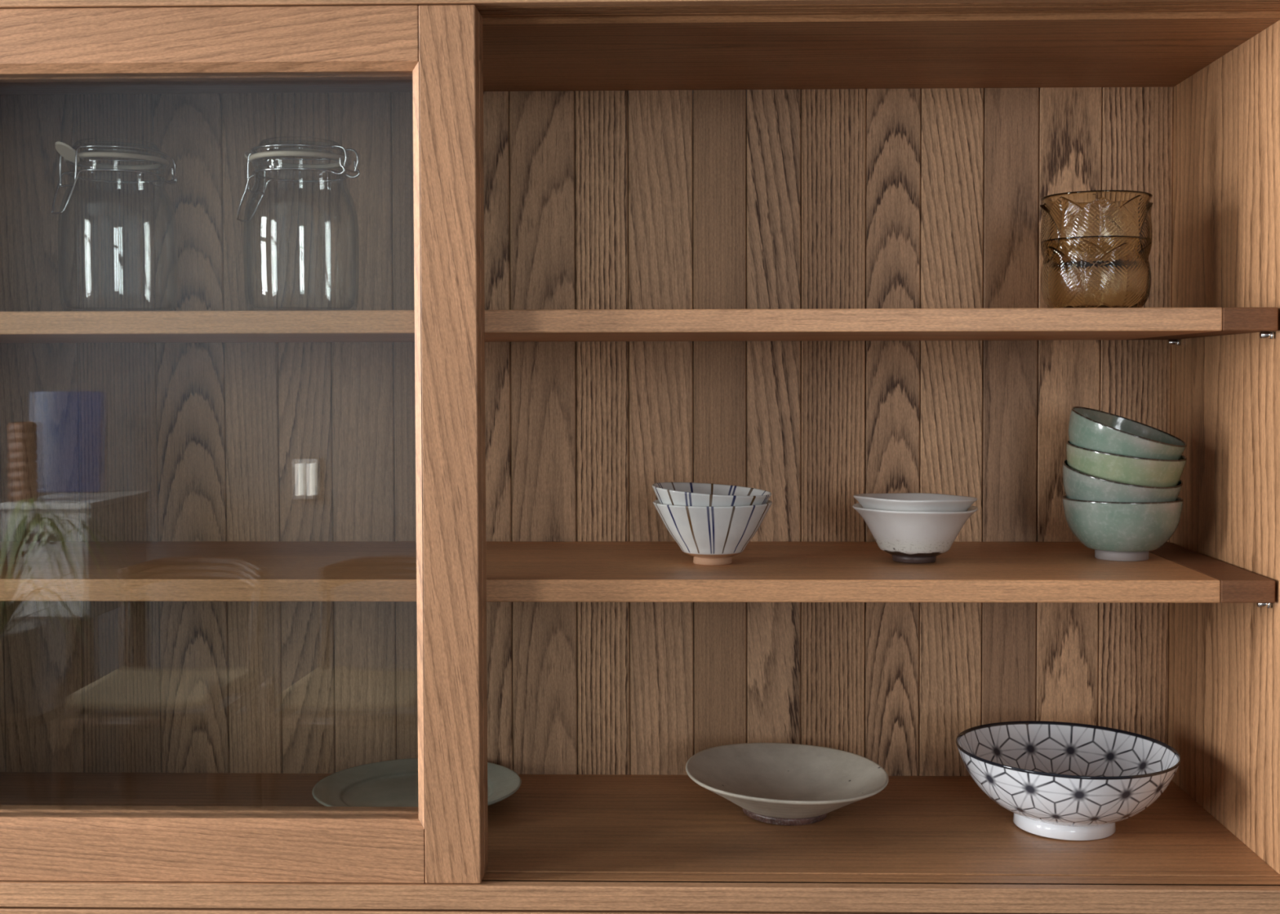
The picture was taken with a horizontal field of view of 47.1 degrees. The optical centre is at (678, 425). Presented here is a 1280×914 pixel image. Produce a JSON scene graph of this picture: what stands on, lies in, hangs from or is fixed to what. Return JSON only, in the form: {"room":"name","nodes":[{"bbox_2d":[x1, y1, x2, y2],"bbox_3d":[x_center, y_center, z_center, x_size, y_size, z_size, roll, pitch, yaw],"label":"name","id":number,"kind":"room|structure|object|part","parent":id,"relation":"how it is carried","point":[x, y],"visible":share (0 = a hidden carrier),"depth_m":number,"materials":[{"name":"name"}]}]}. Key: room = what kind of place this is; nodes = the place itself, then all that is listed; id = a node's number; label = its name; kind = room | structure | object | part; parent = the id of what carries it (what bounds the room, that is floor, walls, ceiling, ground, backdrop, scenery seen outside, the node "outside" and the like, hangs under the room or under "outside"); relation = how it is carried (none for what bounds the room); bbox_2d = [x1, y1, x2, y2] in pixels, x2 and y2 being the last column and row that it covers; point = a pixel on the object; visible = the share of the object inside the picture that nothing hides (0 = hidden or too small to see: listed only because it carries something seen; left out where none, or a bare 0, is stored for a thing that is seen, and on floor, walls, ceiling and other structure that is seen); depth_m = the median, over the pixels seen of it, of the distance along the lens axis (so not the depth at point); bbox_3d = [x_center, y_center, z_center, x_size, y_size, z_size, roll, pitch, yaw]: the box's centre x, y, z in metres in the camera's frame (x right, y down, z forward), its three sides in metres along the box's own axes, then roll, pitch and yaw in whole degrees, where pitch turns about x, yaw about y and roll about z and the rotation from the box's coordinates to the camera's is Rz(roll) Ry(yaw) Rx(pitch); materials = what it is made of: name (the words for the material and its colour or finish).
{"room":"kitchen","nodes":[
{"label":"kitchen","id":0,"kind":"room"},
{"bbox_3d":[-0.312,1.351,-0.608,5.700,0.100,4.945,0,2,1],"label":"floor","id":1,"kind":"structure","parent":0,"visible":0},
{"bbox_2d":[0,906,1109,913],"bbox_3d":[-0.176,0.828,1.480,1.481,0.812,0.398,0,2,1],"label":"sideboard","id":2,"kind":"object","parent":1,"relation":"on","point":[3,910],"visible":0.05,"depth_m":1.29,"materials":[{"name":"brown wood"}]},
{"bbox_2d":[0,0,1279,913],"bbox_3d":[-0.177,0.005,1.464,1.481,0.832,0.378,0,2,1],"label":"display cabinet","id":3,"kind":"object","parent":2,"relation":"on","point":[251,558],"visible":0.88,"depth_m":1.62,"materials":[{"name":"brown wood"}]},
{"bbox_2d":[51,137,177,311],"bbox_3d":[-0.564,-0.196,1.478,0.113,0.175,0.113,0,2,-11],"label":"jar","id":4,"kind":"object","parent":3,"relation":"on","point":[71,157],"visible":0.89,"depth_m":1.46,"materials":[{"name":"clear glass"}]},
{"bbox_3d":[-0.565,-0.276,1.476,0.094,0.016,0.094,1,2,37],"label":"lid","id":5,"kind":"part","parent":4,"relation":"part of","materials":[{"name":"clear glass"}]},
{"bbox_3d":[-0.536,-0.337,1.309,0.624,0.055,0.021,0,2,1],"label":"rail","id":6,"kind":"part","parent":3,"relation":"part of","materials":[{"name":"brown wood"}]},
{"bbox_3d":[-0.534,0.376,1.332,0.624,0.055,0.021,0,2,1],"label":"rail","id":7,"kind":"part","parent":3,"relation":"part of","materials":[{"name":"brown wood"}]},
{"bbox_3d":[-0.536,-0.336,1.287,0.624,0.055,0.021,0,2,1],"label":"rail","id":8,"kind":"part","parent":3,"relation":"part of","materials":[{"name":"brown wood"}]},
{"bbox_3d":[-0.535,0.376,1.309,0.624,0.055,0.021,0,2,1],"label":"rail","id":9,"kind":"part","parent":3,"relation":"part of","materials":[{"name":"brown wood"}]},
{"bbox_2d":[236,136,359,311],"bbox_3d":[-0.379,-0.196,1.473,0.114,0.175,0.113,-1,2,-24],"label":"jar","id":10,"kind":"object","parent":3,"relation":"on","point":[255,157],"visible":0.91,"depth_m":1.46,"materials":[{"name":"clear glass"}]},
{"bbox_3d":[-0.379,-0.276,1.471,0.094,0.016,0.094,1,2,20],"label":"lid","id":11,"kind":"part","parent":10,"relation":"part of","materials":[{"name":"clear glass"}]},
{"bbox_2d":[311,758,521,807],"bbox_3d":[-0.273,0.386,1.537,0.216,0.021,0.216,1,2,28],"label":"plate","id":12,"kind":"object","parent":3,"relation":"on","point":[393,783],"visible":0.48,"depth_m":1.56,"materials":[{"name":"grey ceramic"}]},
{"bbox_3d":[-0.173,0.011,1.646,1.437,0.788,0.014,0,2,1],"label":"panel","id":13,"kind":"part","parent":3,"relation":"part of","materials":[{"name":"brown wood"}]},
{"bbox_2d":[0,541,1220,603],"bbox_3d":[-0.201,0.145,1.486,1.382,0.021,0.312,0,2,1],"label":"shelf","id":14,"kind":"object","parent":3,"relation":"attached to","point":[516,571],"depth_m":1.37,"materials":[{"name":"brown wood"}]},
{"bbox_2d":[0,307,1222,343],"bbox_3d":[-0.202,-0.099,1.479,1.382,0.021,0.312,0,2,1],"label":"shelf","id":15,"kind":"object","parent":3,"relation":"attached to","point":[1039,325],"depth_m":1.33,"materials":[{"name":"brown wood"}]},
{"bbox_3d":[-0.182,-0.385,1.271,1.437,0.041,0.016,0,2,1],"label":"rail","id":16,"kind":"part","parent":3,"relation":"part of","materials":[{"name":"brown wood"}]},
{"bbox_3d":[-0.178,-0.375,1.453,1.437,0.020,0.348,0,2,1],"label":"panel","id":17,"kind":"part","parent":3,"relation":"part of","materials":[{"name":"brown wood"}]},
{"bbox_3d":[-0.181,0.415,1.296,1.437,0.022,0.016,0,2,1],"label":"rail","id":18,"kind":"part","parent":3,"relation":"part of","materials":[{"name":"brown wood"}]},
{"bbox_3d":[-0.176,0.409,1.476,1.437,0.021,0.352,0,2,1],"label":"panel","id":19,"kind":"part","parent":3,"relation":"part of","materials":[{"name":"brown wood"}]},
{"bbox_2d":[653,499,772,565],"bbox_3d":[0.034,0.105,1.444,0.118,0.061,0.116,1,2,39],"label":"rice bowl","id":20,"kind":"object","parent":3,"relation":"on","point":[712,535],"visible":0.91,"depth_m":1.41,"materials":[{"name":"ceramic"}]},
{"bbox_2d":[652,482,771,506],"bbox_3d":[0.033,0.091,1.443,0.118,0.066,0.116,0,2,5],"label":"rice bowl","id":21,"kind":"object","parent":20,"relation":"in","point":[680,494],"visible":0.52,"depth_m":1.41,"materials":[{"name":"ceramic"}]},
{"bbox_2d":[685,742,888,826],"bbox_3d":[0.111,0.372,1.500,0.206,0.051,0.205,1,2,33],"label":"shallow bowl","id":22,"kind":"object","parent":3,"relation":"on","point":[779,784],"visible":1,"depth_m":1.53,"materials":[{"name":"beige ceramic"}]},
{"bbox_2d":[852,502,977,563],"bbox_3d":[0.235,0.107,1.455,0.122,0.056,0.122,1,2,41],"label":"bowl","id":23,"kind":"object","parent":3,"relation":"on","point":[909,537],"visible":0.91,"depth_m":1.42,"materials":[{"name":"white ceramic"}]},
{"bbox_2d":[853,493,977,511],"bbox_3d":[0.235,0.097,1.455,0.123,0.057,0.121,-1,2,-22],"label":"bowl","id":24,"kind":"object","parent":23,"relation":"in","point":[907,502],"visible":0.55,"depth_m":1.42,"materials":[{"name":"white ceramic"}]},
{"bbox_2d":[955,720,1181,840],"bbox_3d":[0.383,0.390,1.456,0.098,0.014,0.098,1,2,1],"label":"porcelain bowl","id":25,"kind":"object","parent":3,"relation":"on","point":[1069,781],"visible":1,"depth_m":1.43,"materials":[{"name":"white ceramic"}]},
{"bbox_2d":[1040,235,1152,307],"bbox_3d":[0.406,-0.144,1.427,0.105,0.070,0.105,1,2,40],"label":"glass tumbler","id":26,"kind":"object","parent":3,"relation":"on","point":[1121,277],"visible":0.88,"depth_m":1.39,"materials":[{"name":"beige glass"}]},
{"bbox_2d":[1040,190,1152,258],"bbox_3d":[0.406,-0.187,1.426,0.105,0.070,0.105,0,2,1],"label":"glass tumbler","id":27,"kind":"object","parent":26,"relation":"in","point":[1095,213],"visible":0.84,"depth_m":1.38,"materials":[{"name":"beige glass"}]},
{"bbox_2d":[1062,495,1183,561],"bbox_3d":[0.446,0.103,1.474,0.116,0.061,0.116,-1,2,-16],"label":"bowl","id":28,"kind":"object","parent":3,"relation":"on","point":[1117,531],"visible":0.95,"depth_m":1.43,"materials":[{"name":"ceramic"}]},
{"bbox_2d":[1062,458,1182,502],"bbox_3d":[0.446,0.073,1.473,0.116,0.077,0.116,0,2,9],"label":"bowl","id":29,"kind":"object","parent":28,"relation":"on","point":[1079,486],"visible":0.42,"depth_m":1.43,"materials":[{"name":"ceramic"}]},
{"bbox_2d":[1066,440,1186,487],"bbox_3d":[0.449,0.052,1.472,0.116,0.073,0.116,0,2,-5],"label":"bowl","id":30,"kind":"object","parent":29,"relation":"on","point":[1131,470],"visible":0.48,"depth_m":1.43,"materials":[{"name":"ceramic"}]},
{"bbox_2d":[1067,406,1186,460],"bbox_3d":[0.451,0.024,1.472,0.115,0.085,0.115,0,2,-3],"label":"bowl","id":31,"kind":"object","parent":30,"relation":"on","point":[1089,428],"visible":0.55,"depth_m":1.44,"materials":[{"name":"ceramic"}]},
{"bbox_3d":[0.552,0.004,1.447,0.022,0.832,0.378,0,2,1],"label":"panel","id":32,"kind":"part","parent":3,"relation":"part of","materials":[{"name":"brown wood"}]}
]}

